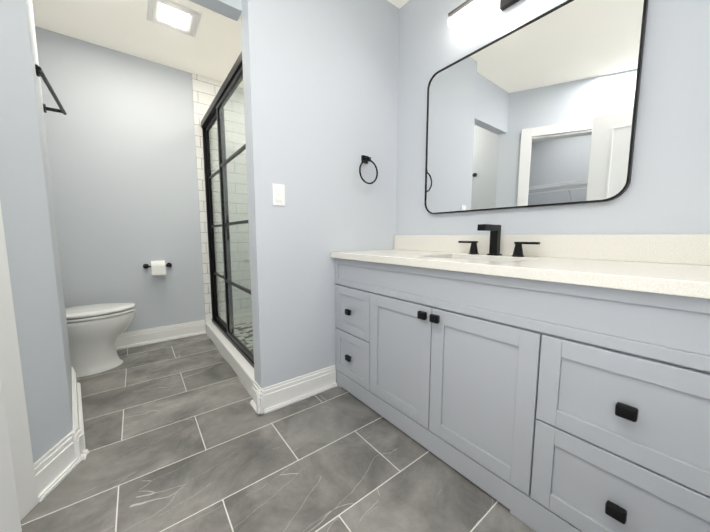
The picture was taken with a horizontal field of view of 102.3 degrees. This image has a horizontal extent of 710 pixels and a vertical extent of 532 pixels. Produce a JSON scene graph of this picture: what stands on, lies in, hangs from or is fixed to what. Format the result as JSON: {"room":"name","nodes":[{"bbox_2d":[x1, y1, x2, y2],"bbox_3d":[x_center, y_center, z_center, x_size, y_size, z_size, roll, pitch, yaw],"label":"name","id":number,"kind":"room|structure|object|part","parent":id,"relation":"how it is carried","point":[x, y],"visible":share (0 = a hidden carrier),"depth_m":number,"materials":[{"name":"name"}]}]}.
{"room":"bathroom","nodes":[
{"label":"bathroom","id":0,"kind":"room"},
{"bbox_2d":[0,0,72,462],"bbox_3d":[-1.516,-0.426,1.298,0.243,2.550,1.130,-5,8,-37],"label":"wall","id":1,"kind":"structure","parent":0,"point":[28,216],"depth_m":1.08,"materials":[{"name":"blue paint"}]},
{"bbox_2d":[35,64,66,114],"bbox_3d":[-1.632,-0.910,1.499,0.092,0.048,0.600,-5,8,-37],"label":"towel bar","id":2,"kind":"object","parent":1,"relation":"attached to","point":[39,72],"visible":0.96,"depth_m":1.51,"materials":[{"name":"black metal"}]},
{"bbox_2d":[34,366,88,502],"bbox_3d":[-1.467,0.765,1.502,0.156,0.138,1.072,-5,8,-37],"label":"baseboard","id":3,"kind":"structure","parent":1,"relation":"attached to","point":[58,463],"depth_m":1.19,"materials":[{"name":"white wood"}]},
{"bbox_2d":[35,26,205,332],"bbox_3d":[-2.204,-0.538,2.364,3.685,2.550,0.120,-5,8,-37],"label":"wall","id":4,"kind":"structure","parent":0,"point":[120,135],"depth_m":2.44,"materials":[{"name":"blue paint"}]},
{"bbox_2d":[143,260,171,274],"bbox_3d":[-1.785,0.013,2.596,0.220,0.125,0.112,-5,8,-37],"label":"paper holder","id":5,"kind":"object","parent":4,"relation":"attached to","point":[158,267],"visible":1,"depth_m":2.56,"materials":[{"name":"black"}]},
{"bbox_2d":[115,320,205,349],"bbox_3d":[-2.033,0.658,2.524,1.288,0.138,0.033,-5,8,-37],"label":"baseboard","id":6,"kind":"structure","parent":4,"relation":"attached to","point":[125,340],"depth_m":2.68,"materials":[{"name":"white wood"}]},
{"bbox_2d":[192,73,251,324],"bbox_3d":[-1.111,-0.592,3.112,1.038,2.500,0.015,-5,8,-37],"label":"shower wall tile","id":7,"kind":"structure","parent":4,"relation":"attached to","point":[205,90],"depth_m":2.91,"materials":[{"name":"white tile"}]},
{"bbox_2d":[32,0,242,87],"bbox_3d":[-1.696,-1.762,1.667,3.805,0.130,1.635,-5,8,-37],"label":"ceiling","id":8,"kind":"structure","parent":0,"point":[212,49],"depth_m":2.14,"materials":[{"name":"white paint"}]},
{"bbox_2d":[146,0,201,37],"bbox_3d":[-1.249,-1.720,1.974,0.300,0.018,0.300,-5,8,-37],"label":"ceiling vent","id":9,"kind":"object","parent":8,"relation":"in","point":[177,16],"visible":1,"depth_m":1.96,"materials":[{"name":"white plastic"}]},
{"bbox_2d":[188,0,241,20],"bbox_3d":[-1.010,-1.484,1.170,1.020,0.420,0.090,-5,8,-37],"label":"wall","id":10,"kind":"structure","parent":0,"point":[231,9],"depth_m":1.44,"materials":[{"name":"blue paint"}]},
{"bbox_2d":[21,333,534,531],"bbox_3d":[-1.093,0.901,1.153,3.805,0.060,3.620,-5,8,-37],"label":"floor","id":11,"kind":"structure","parent":0,"point":[180,435],"depth_m":1.23,"materials":[{"name":"tile"}]},
{"bbox_2d":[65,302,135,377],"bbox_3d":[-2.034,0.368,2.050,0.744,0.812,0.438,-5,8,-37],"label":"toilet","id":12,"kind":"object","parent":11,"relation":"on","point":[95,331],"visible":0.54,"depth_m":2.05,"materials":[{"name":"white ceramic"}]},
{"bbox_3d":[-1.948,0.338,2.121,0.517,0.058,0.384,-5,8,-37],"label":"seat","id":13,"kind":"part","parent":12,"relation":"part of","materials":[{"name":"white ceramic"}]},
{"bbox_2d":[206,322,254,393],"bbox_3d":[-1.005,0.689,2.360,0.139,0.110,1.511,-5,8,-37],"label":"shower curb","id":14,"kind":"object","parent":11,"relation":"on","point":[241,366],"visible":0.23,"depth_m":2.15,"materials":[{"name":"white stone"}]},
{"bbox_2d":[234,322,253,352],"bbox_3d":[-0.598,0.694,2.674,0.885,0.035,1.515,-5,8,-37],"label":"pan","id":15,"kind":"object","parent":11,"relation":"on","point":[250,334],"depth_m":2.81,"materials":[{"name":"tile"}]},
{"bbox_2d":[331,256,709,531],"bbox_3d":[0.593,0.423,1.346,0.586,0.850,1.708,-5,8,-37],"label":"bathroom vanity","id":16,"kind":"object","parent":11,"relation":"on","point":[548,383],"depth_m":0.91,"materials":[{"name":"painted wood"},{"name":"quartz stone countertop"},{"name":"black metal"}]},
{"bbox_2d":[331,248,709,291],"bbox_3d":[0.595,-0.019,1.301,0.582,0.036,1.708,-5,8,-37],"label":"countertop","id":17,"kind":"structure","parent":16,"relation":"on","point":[645,273],"depth_m":0.95,"materials":[{"name":"white stone"}]},
{"bbox_2d":[459,224,542,255],"bbox_3d":[0.675,-0.129,1.436,0.167,0.155,0.406,-5,8,-37],"label":"faucet","id":18,"kind":"object","parent":17,"relation":"on","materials":[{"name":"black metal"}]},
{"bbox_2d":[241,0,398,388],"bbox_3d":[-0.144,-0.484,1.845,1.045,2.550,0.120,-5,8,-37],"label":"wall","id":19,"kind":"structure","parent":0,"point":[320,84],"depth_m":1.69,"materials":[{"name":"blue paint"}]},
{"bbox_2d":[201,51,253,367],"bbox_3d":[-0.993,-0.342,2.261,0.071,1.958,1.509,-5,8,-37],"label":"shower door frame","id":20,"kind":"object","parent":19,"relation":"attached to","point":[227,89],"visible":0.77,"depth_m":2.31,"materials":[{"name":"black metal"}]},
{"bbox_2d":[272,183,284,205],"bbox_3d":[-0.415,-0.389,1.562,0.070,0.116,0.014,-5,8,-37],"label":"light switch","id":21,"kind":"object","parent":19,"relation":"attached to","point":[278,192],"visible":1,"depth_m":1.56,"materials":[{"name":"white plastic"}]},
{"bbox_2d":[250,365,336,415],"bbox_3d":[-0.367,0.736,1.779,0.521,0.138,0.151,-5,8,-37],"label":"baseboard","id":22,"kind":"structure","parent":19,"relation":"attached to","point":[268,399],"depth_m":1.70,"materials":[{"name":"white wood"}]},
{"bbox_2d":[359,155,377,183],"bbox_3d":[0.078,-0.634,1.889,0.159,0.190,0.054,-5,8,-37],"label":"towel ring","id":23,"kind":"object","parent":19,"relation":"attached to","point":[365,159],"visible":1,"depth_m":1.88,"materials":[{"name":"black metal"}]},
{"bbox_2d":[387,0,408,8],"bbox_3d":[-0.597,-1.637,0.234,3.805,0.080,1.985,-5,8,-37],"label":"ceiling","id":24,"kind":"structure","parent":0,"point":[399,4],"depth_m":1.93,"materials":[{"name":"white paint"}]},
{"bbox_2d":[396,0,709,234],"bbox_3d":[0.371,-0.514,2.130,0.120,2.550,3.620,-5,8,-37],"label":"wall","id":25,"kind":"structure","parent":0,"point":[667,191],"depth_m":1.12,"materials":[{"name":"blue paint"}]},
{"bbox_2d":[448,0,519,27],"bbox_3d":[0.746,-1.343,1.363,0.104,0.120,0.640,-5,8,-37],"label":"sconce","id":26,"kind":"object","parent":25,"relation":"attached to","point":[466,9],"visible":0.98,"depth_m":1.50,"materials":[{"name":"black"}]},
{"bbox_2d":[424,0,647,213],"bbox_3d":[0.767,-0.725,1.464,0.026,0.858,0.988,-5,8,-37],"label":"mirror","id":27,"kind":"object","parent":25,"relation":"attached to","point":[541,110],"visible":0.98,"depth_m":1.32,"materials":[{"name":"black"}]},
{"bbox_2d":[395,234,709,263],"bbox_3d":[0.818,-0.107,1.464,0.020,0.105,1.708,-5,8,-37],"label":"backsplash","id":28,"kind":"structure","parent":25,"relation":"attached to","point":[661,248],"depth_m":1.19,"materials":[{"name":"white stone"}]},
{"bbox_3d":[-1.175,-1.358,0.354,0.452,0.500,0.732,-5,8,-37],"label":"wall","id":29,"kind":"structure","parent":0,"visible":0},
{"bbox_2d":[0,202,37,520],"bbox_3d":[-1.162,-0.135,0.482,0.146,2.140,0.935,-1,6,-10],"label":"trim","id":30,"kind":"structure","parent":29,"relation":"attached to","point":[17,420],"depth_m":0.98,"materials":[{"name":"white wood"}]},
{"bbox_3d":[-0.078,-0.248,-0.402,3.685,2.550,0.120,-5,8,-37],"label":"wall","id":31,"kind":"structure","parent":0,"visible":0},
{"bbox_2d":[0,373,21,531],"bbox_3d":[-0.362,-0.052,0.160,0.147,2.018,0.960,-5,8,-37],"label":"door leaf","id":32,"kind":"structure","parent":31,"relation":"in","point":[10,521],"depth_m":0.54,"materials":[{"name":"white wood"}]}
]}

